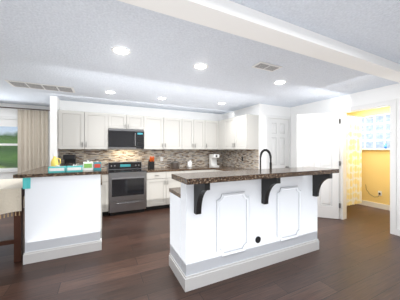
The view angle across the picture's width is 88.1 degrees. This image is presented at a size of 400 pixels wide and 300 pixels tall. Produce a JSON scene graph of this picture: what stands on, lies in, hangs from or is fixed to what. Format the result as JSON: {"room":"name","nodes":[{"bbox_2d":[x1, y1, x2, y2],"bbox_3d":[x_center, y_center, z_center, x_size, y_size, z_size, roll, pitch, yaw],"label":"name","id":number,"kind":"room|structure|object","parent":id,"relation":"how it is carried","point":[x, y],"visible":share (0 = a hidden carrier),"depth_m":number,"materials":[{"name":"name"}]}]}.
{"room":"kitchen","nodes":[
{"label":"kitchen","id":0,"kind":"room"},
{"bbox_2d":[0,103,49,178],"bbox_3d":[-4.684,0.150,4.682,2.580,2.440,0.100,0,0,-26],"label":"wall","id":1,"kind":"structure","parent":0,"point":[8,112],"depth_m":4.80,"materials":[{"name":"white paint"}]},
{"bbox_2d":[0,116,17,171],"bbox_3d":[-4.678,-0.120,4.646,1.580,1.320,0.130,0,0,-26],"label":"window","id":2,"kind":"structure","parent":1,"relation":"in","point":[7,121],"depth_m":4.77,"materials":[{"name":"white"}]},
{"bbox_2d":[0,107,49,207],"bbox_3d":[-4.659,0.178,4.562,2.408,2.324,0.134,0,0,-26],"label":"curtain","id":3,"kind":"object","parent":1,"relation":"hanging from","point":[32,138],"visible":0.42,"depth_m":4.87,"materials":[{"name":"fabric"}]},
{"bbox_2d":[50,96,57,165],"bbox_3d":[-2.904,0.150,4.096,0.120,2.440,0.002,0,0,-26],"label":"wall","id":4,"kind":"structure","parent":0,"point":[56,103],"depth_m":4.10,"materials":[{"name":"white paint"}]},
{"bbox_2d":[58,99,222,163],"bbox_3d":[-1.185,0.150,5.367,4.320,2.440,0.120,0,0,-26],"label":"wall","id":5,"kind":"structure","parent":0,"point":[62,105],"depth_m":5.07,"materials":[{"name":"white paint"}]},
{"bbox_2d":[57,110,108,149],"bbox_3d":[-2.503,-0.411,4.478,0.930,0.790,0.351,0,0,-26],"label":"upper cabinet","id":6,"kind":"object","parent":5,"relation":"attached to","point":[76,130],"depth_m":4.31,"materials":[{"name":"grey wood"}]},
{"bbox_2d":[109,114,144,129],"bbox_3d":[-1.739,-0.641,4.846,0.766,0.330,0.351,0,0,-26],"label":"upper cabinet","id":7,"kind":"object","parent":5,"relation":"attached to","point":[116,121],"depth_m":4.69,"materials":[{"name":"grey wood"}]},
{"bbox_2d":[108,128,143,148],"bbox_3d":[-1.717,-0.252,4.801,0.754,0.433,0.448,0,0,-26],"label":"microwave","id":8,"kind":"object","parent":7,"relation":"attached to","point":[125,138],"visible":1,"depth_m":4.64,"materials":[{"name":"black metal"}]},
{"bbox_2d":[141,116,184,149],"bbox_3d":[-0.936,-0.411,5.233,1.016,0.790,0.351,0,0,-26],"label":"upper cabinet","id":9,"kind":"object","parent":5,"relation":"attached to","point":[159,133],"depth_m":5.07,"materials":[{"name":"grey wood"}]},
{"bbox_2d":[185,119,208,149],"bbox_3d":[-0.239,-0.411,5.568,0.788,0.790,0.351,0,0,-26],"label":"upper cabinet","id":10,"kind":"object","parent":5,"relation":"attached to","point":[196,131],"depth_m":5.47,"materials":[{"name":"grey wood"}]},
{"bbox_2d":[209,120,216,149],"bbox_3d":[0.226,-0.411,5.792,0.498,0.790,0.351,0,0,-26],"label":"upper cabinet","id":11,"kind":"object","parent":5,"relation":"attached to","point":[212,125],"depth_m":5.67,"materials":[{"name":"grey wood"}]},
{"bbox_2d":[0,204,399,299],"bbox_3d":[0.194,1.400,2.479,9.700,0.060,8.500,0,0,-26],"label":"floor","id":12,"kind":"structure","parent":0,"point":[356,256],"depth_m":2.35,"materials":[{"name":"brown wood"}]},
{"bbox_2d":[0,178,24,262],"bbox_3d":[-2.905,0.918,2.786,1.073,0.904,1.112,0,0,-26],"label":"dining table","id":13,"kind":"object","parent":12,"relation":"on","point":[12,193],"visible":0.77,"depth_m":2.52,"materials":[{"name":"beige fabric"}]},
{"bbox_2d":[37,181,101,256],"bbox_3d":[-1.834,0.935,3.028,0.719,0.870,0.506,0,0,-26],"label":"base cabinet","id":14,"kind":"object","parent":12,"relation":"on","point":[63,214],"depth_m":2.68,"materials":[{"name":"white wood"}]},
{"bbox_2d":[13,169,106,176],"bbox_3d":[-1.799,0.310,2.777,1.005,0.040,0.335,0,0,-26],"label":"countertop","id":15,"kind":"structure","parent":14,"relation":"on","point":[84,173],"depth_m":2.63,"materials":[{"name":"brown stone"}]},
{"bbox_2d":[23,178,30,188],"bbox_3d":[-2.078,0.400,2.477,0.075,0.130,0.008,0,0,-26],"label":"towel","id":16,"kind":"object","parent":15,"relation":"hanging from","point":[26,183],"visible":1,"depth_m":2.48,"materials":[{"name":"teal fabric"}]},
{"bbox_2d":[51,154,60,165],"bbox_3d":[-1.953,0.175,2.800,0.117,0.228,0.087,0,0,-26],"label":"jug","id":17,"kind":"object","parent":15,"relation":"on","point":[54,161],"visible":0.71,"depth_m":2.77,"materials":[{"name":"yellow ceramic"}]},
{"bbox_2d":[48,165,65,172],"bbox_3d":[-1.842,0.238,2.675,0.182,0.102,0.111,0,0,-26],"label":"box","id":18,"kind":"object","parent":15,"relation":"on","point":[57,169],"visible":0.98,"depth_m":2.63,"materials":[{"name":"teal"}]},
{"bbox_2d":[63,155,75,165],"bbox_3d":[-2.709,0.279,4.328,0.231,0.360,0.250,0,0,-26],"label":"coffee maker","id":19,"kind":"object","parent":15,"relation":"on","point":[69,160],"visible":0.56,"depth_m":4.25,"materials":[{"name":"black plastic"}]},
{"bbox_2d":[66,164,82,171],"bbox_3d":[-1.675,0.238,2.767,0.182,0.102,0.111,0,0,-26],"label":"box","id":20,"kind":"object","parent":15,"relation":"on","point":[74,168],"visible":1,"depth_m":2.72,"materials":[{"name":"teal"}]},
{"bbox_2d":[83,160,92,170],"bbox_3d":[-1.601,0.215,2.958,0.122,0.148,0.071,0,0,-26],"label":"box","id":21,"kind":"object","parent":15,"relation":"on","point":[87,165],"visible":1,"depth_m":2.93,"materials":[{"name":"white cardboard"}]},
{"bbox_2d":[94,162,100,169],"bbox_3d":[-1.497,0.220,3.019,0.102,0.138,0.071,0,0,-26],"label":"box","id":22,"kind":"object","parent":15,"relation":"on","point":[97,165],"visible":1,"depth_m":2.99,"materials":[{"name":"teal"}]},
{"bbox_2d":[41,173,100,188],"bbox_3d":[-2.012,0.480,3.399,0.720,0.040,1.329,0,0,-26],"label":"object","id":23,"kind":"structure","parent":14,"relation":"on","point":[94,178],"depth_m":2.71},
{"bbox_2d":[102,174,108,215],"bbox_3d":[-2.440,0.935,4.348,0.930,0.871,0.641,0,0,-26],"label":"base cabinet","id":24,"kind":"object","parent":12,"relation":"on","point":[105,177],"depth_m":4.24,"materials":[{"name":"grey wood"}]},
{"bbox_2d":[108,161,145,215],"bbox_3d":[-1.651,0.828,4.665,0.754,1.085,0.720,0,0,-26],"label":"range","id":25,"kind":"object","parent":12,"relation":"on","point":[127,187],"visible":1,"depth_m":4.42,"materials":[{"name":"silver metal"}]},
{"bbox_2d":[145,170,180,209],"bbox_3d":[-0.895,0.935,5.092,0.964,0.871,0.641,0,0,-26],"label":"base cabinet","id":26,"kind":"object","parent":12,"relation":"on","point":[158,182],"depth_m":4.73,"materials":[{"name":"grey wood"}]},
{"bbox_2d":[149,166,212,169],"bbox_3d":[-0.256,0.479,5.395,2.378,0.040,0.649,0,0,-26],"label":"countertop","id":27,"kind":"structure","parent":26,"relation":"on","point":[155,167],"depth_m":5.23,"materials":[{"name":"brown stone"}]},
{"bbox_2d":[148,156,153,168],"bbox_3d":[-1.181,0.306,5.013,0.120,0.306,0.242,0,0,-26],"label":"knife block","id":28,"kind":"object","parent":27,"relation":"on","point":[151,163],"visible":1,"depth_m":4.95,"materials":[{"name":"black"}]},
{"bbox_2d":[169,161,180,167],"bbox_3d":[-0.640,0.354,5.296,0.299,0.210,0.226,0,0,-26],"label":"cooking pot","id":29,"kind":"object","parent":27,"relation":"on","point":[174,164],"visible":1,"depth_m":5.20,"materials":[{"name":"silver metal"}]},
{"bbox_2d":[187,160,191,166],"bbox_3d":[-0.275,0.366,5.505,0.134,0.186,0.134,0,0,-26],"label":"canister","id":30,"kind":"object","parent":27,"relation":"on","point":[189,163],"visible":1,"depth_m":5.45,"materials":[{"name":"white ceramic"}]},
{"bbox_2d":[209,154,218,166],"bbox_3d":[0.397,0.289,5.771,0.180,0.340,0.264,0,0,-26],"label":"pod coffee maker","id":31,"kind":"object","parent":27,"relation":"on","point":[213,160],"visible":1,"depth_m":5.76,"materials":[{"name":"white plastic"}]},
{"bbox_2d":[181,170,212,172],"bbox_3d":[-0.148,0.935,5.418,0.922,0.871,0.700,0,0,-26],"label":"base cabinet","id":32,"kind":"object","parent":12,"relation":"on","point":[182,171],"depth_m":5.10,"materials":[{"name":"grey wood"}]},
{"bbox_2d":[213,166,244,170],"bbox_3d":[0.868,0.479,5.050,0.651,0.040,0.947,0,0,-26],"label":"countertop","id":33,"kind":"structure","parent":32,"relation":"on","point":[233,168],"depth_m":5.28,"materials":[{"name":"brown stone"}]},
{"bbox_2d":[169,171,331,291],"bbox_3d":[0.679,0.833,2.566,1.982,1.075,0.766,0,0,-26],"label":"kitchen island","id":34,"kind":"object","parent":12,"relation":"on","point":[224,225],"depth_m":2.30,"materials":[{"name":"white wood"}]},
{"bbox_2d":[173,167,338,184],"bbox_3d":[0.750,0.270,2.397,2.110,0.050,0.430,0,0,-26],"label":"island countertop","id":35,"kind":"structure","parent":34,"relation":"on","point":[255,174],"depth_m":2.15,"materials":[{"name":"brown stone"}]},
{"bbox_2d":[259,149,271,168],"bbox_3d":[0.945,0.221,2.913,0.123,0.478,0.244,0,0,-26],"label":"faucet","id":36,"kind":"object","parent":35,"relation":"on","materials":[{"name":"black metal"}]},
{"bbox_2d":[0,0,399,113],"bbox_3d":[0.194,-1.100,2.479,9.700,0.060,8.500,0,0,-26],"label":"ceiling","id":37,"kind":"structure","parent":0,"point":[68,43],"depth_m":2.34,"materials":[{"name":"white paint"}]},
{"bbox_2d":[4,80,74,92],"bbox_3d":[-2.647,-1.063,3.493,0.900,0.012,0.350,0,0,-26],"label":"ceiling vent","id":38,"kind":"object","parent":37,"relation":"in","point":[39,86],"visible":0.98,"depth_m":3.44,"materials":[{"name":"white metal"}]},
{"bbox_2d":[111,46,130,54],"bbox_3d":[-0.848,-1.065,2.222,0.196,0.009,0.196,0,0,-26],"label":"recessed light","id":39,"kind":"object","parent":37,"relation":"in","point":[119,50],"visible":1,"depth_m":2.21,"materials":[{"name":"white plastic"}]},
{"bbox_2d":[193,63,207,69],"bbox_3d":[0.009,-1.065,2.634,0.196,0.009,0.196,0,0,-26],"label":"recessed light","id":40,"kind":"object","parent":37,"relation":"in","point":[200,66],"visible":0.96,"depth_m":2.63,"materials":[{"name":"white"}]},
{"bbox_2d":[118,0,399,82],"bbox_3d":[-0.221,-1.020,1.381,7.800,0.100,0.200,0,0,-26],"label":"ceiling beam","id":41,"kind":"structure","parent":37,"relation":"attached to","point":[231,17],"depth_m":1.72,"materials":[{"name":"white paint"}]},
{"bbox_2d":[251,61,281,71],"bbox_3d":[0.856,-1.063,2.648,0.360,0.012,0.170,0,0,-26],"label":"ceiling vent","id":42,"kind":"object","parent":37,"relation":"in","point":[266,66],"visible":0.98,"depth_m":2.62,"materials":[{"name":"white metal"}]},
{"bbox_2d":[274,80,286,84],"bbox_3d":[1.261,-1.065,3.259,0.196,0.009,0.196,0,0,-26],"label":"recessed light","id":43,"kind":"object","parent":37,"relation":"in","point":[279,82],"visible":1,"depth_m":3.25,"materials":[{"name":"white plastic"}]},
{"bbox_2d":[223,104,262,168],"bbox_3d":[1.078,0.150,5.507,0.120,2.440,1.590,0,0,-26],"label":"wall","id":44,"kind":"structure","parent":0,"point":[257,109],"depth_m":4.82,"materials":[{"name":"white paint"}]},
{"bbox_2d":[217,120,224,149],"bbox_3d":[0.723,-0.411,5.643,0.397,0.790,0.391,0,0,-26],"label":"upper cabinet","id":45,"kind":"object","parent":44,"relation":"attached to","point":[220,124],"depth_m":5.63,"materials":[{"name":"grey wood"}]},
{"bbox_2d":[225,114,258,149],"bbox_3d":[1.000,-0.411,5.119,0.352,0.790,0.917,0,0,-26],"label":"upper cabinet","id":46,"kind":"object","parent":44,"relation":"attached to","point":[233,142],"depth_m":4.78,"materials":[{"name":"grey wood"}]},
{"bbox_2d":[263,104,289,168],"bbox_3d":[1.852,0.150,5.053,0.880,2.440,0.100,0,0,-26],"label":"wall","id":47,"kind":"structure","parent":0,"point":[275,110],"depth_m":4.89,"materials":[{"name":"white paint"}]},
{"bbox_2d":[268,118,288,168],"bbox_3d":[1.910,0.303,5.001,0.652,2.118,0.121,0,0,-26],"label":"pantry door","id":48,"kind":"structure","parent":47,"relation":"in","point":[278,139],"depth_m":5.02,"materials":[{"name":"white wood"}]},
{"bbox_2d":[266,115,290,168],"bbox_3d":[1.905,0.270,5.013,0.800,2.200,0.018,0,0,-26],"label":"door frame","id":49,"kind":"structure","parent":47,"relation":"attached to","point":[267,116],"depth_m":5.12,"materials":[{"name":"white wood"}]},
{"bbox_2d":[290,83,399,229],"bbox_3d":[3.213,0.150,3.377,0.120,2.440,7.500,0,0,-26],"label":"wall","id":50,"kind":"structure","parent":0,"point":[375,95],"depth_m":3.82,"materials":[{"name":"white paint"}]},
{"bbox_2d":[297,112,340,218],"bbox_3d":[2.385,0.307,4.199,0.575,2.105,0.587,0,0,-26],"label":"door","id":51,"kind":"structure","parent":50,"relation":"in","point":[317,139],"depth_m":4.16,"materials":[{"name":"white wood"}]},
{"bbox_2d":[338,99,395,234],"bbox_3d":[3.021,0.275,3.762,0.143,2.190,0.900,0,0,-26],"label":"door frame","id":52,"kind":"structure","parent":50,"relation":"attached to","point":[391,104],"depth_m":3.73,"materials":[{"name":"white wood"}]},
{"bbox_2d":[347,107,389,204],"bbox_3d":[4.299,0.150,4.788,0.100,2.440,2.300,0,0,-26],"label":"wall","id":53,"kind":"structure","parent":0,"point":[375,171],"depth_m":4.91,"materials":[{"name":"yellow paint"}]},
{"bbox_2d":[347,115,373,205],"bbox_3d":[3.500,0.219,4.636,1.468,1.982,0.044,0,0,-26],"label":"shower curtain","id":54,"kind":"object","parent":53,"relation":"hanging from","point":[354,160],"visible":0.52,"depth_m":4.59,"materials":[{"name":"yellow fabric"}]},
{"bbox_2d":[359,200,389,210],"bbox_3d":[4.247,1.310,4.763,0.015,0.120,2.100,0,0,-26],"label":"baseboard","id":55,"kind":"structure","parent":53,"relation":"attached to","point":[376,205],"depth_m":4.91,"materials":[{"name":"white wood"}]},
{"bbox_2d":[359,113,389,149],"bbox_3d":[4.174,-0.420,4.950,0.125,0.841,0.822,0,0,-26],"label":"window","id":56,"kind":"structure","parent":53,"relation":"in","point":[376,133],"depth_m":4.93,"materials":[{"name":"blue"}]},
{"label":"outside","id":57,"kind":"structure","parent":0,"visible":0},
{"bbox_2d":[0,126,17,167],"bbox_3d":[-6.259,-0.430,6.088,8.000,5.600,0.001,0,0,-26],"label":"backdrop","id":58,"kind":"structure","parent":57,"point":[5,132],"depth_m":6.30,"materials":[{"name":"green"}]}
]}

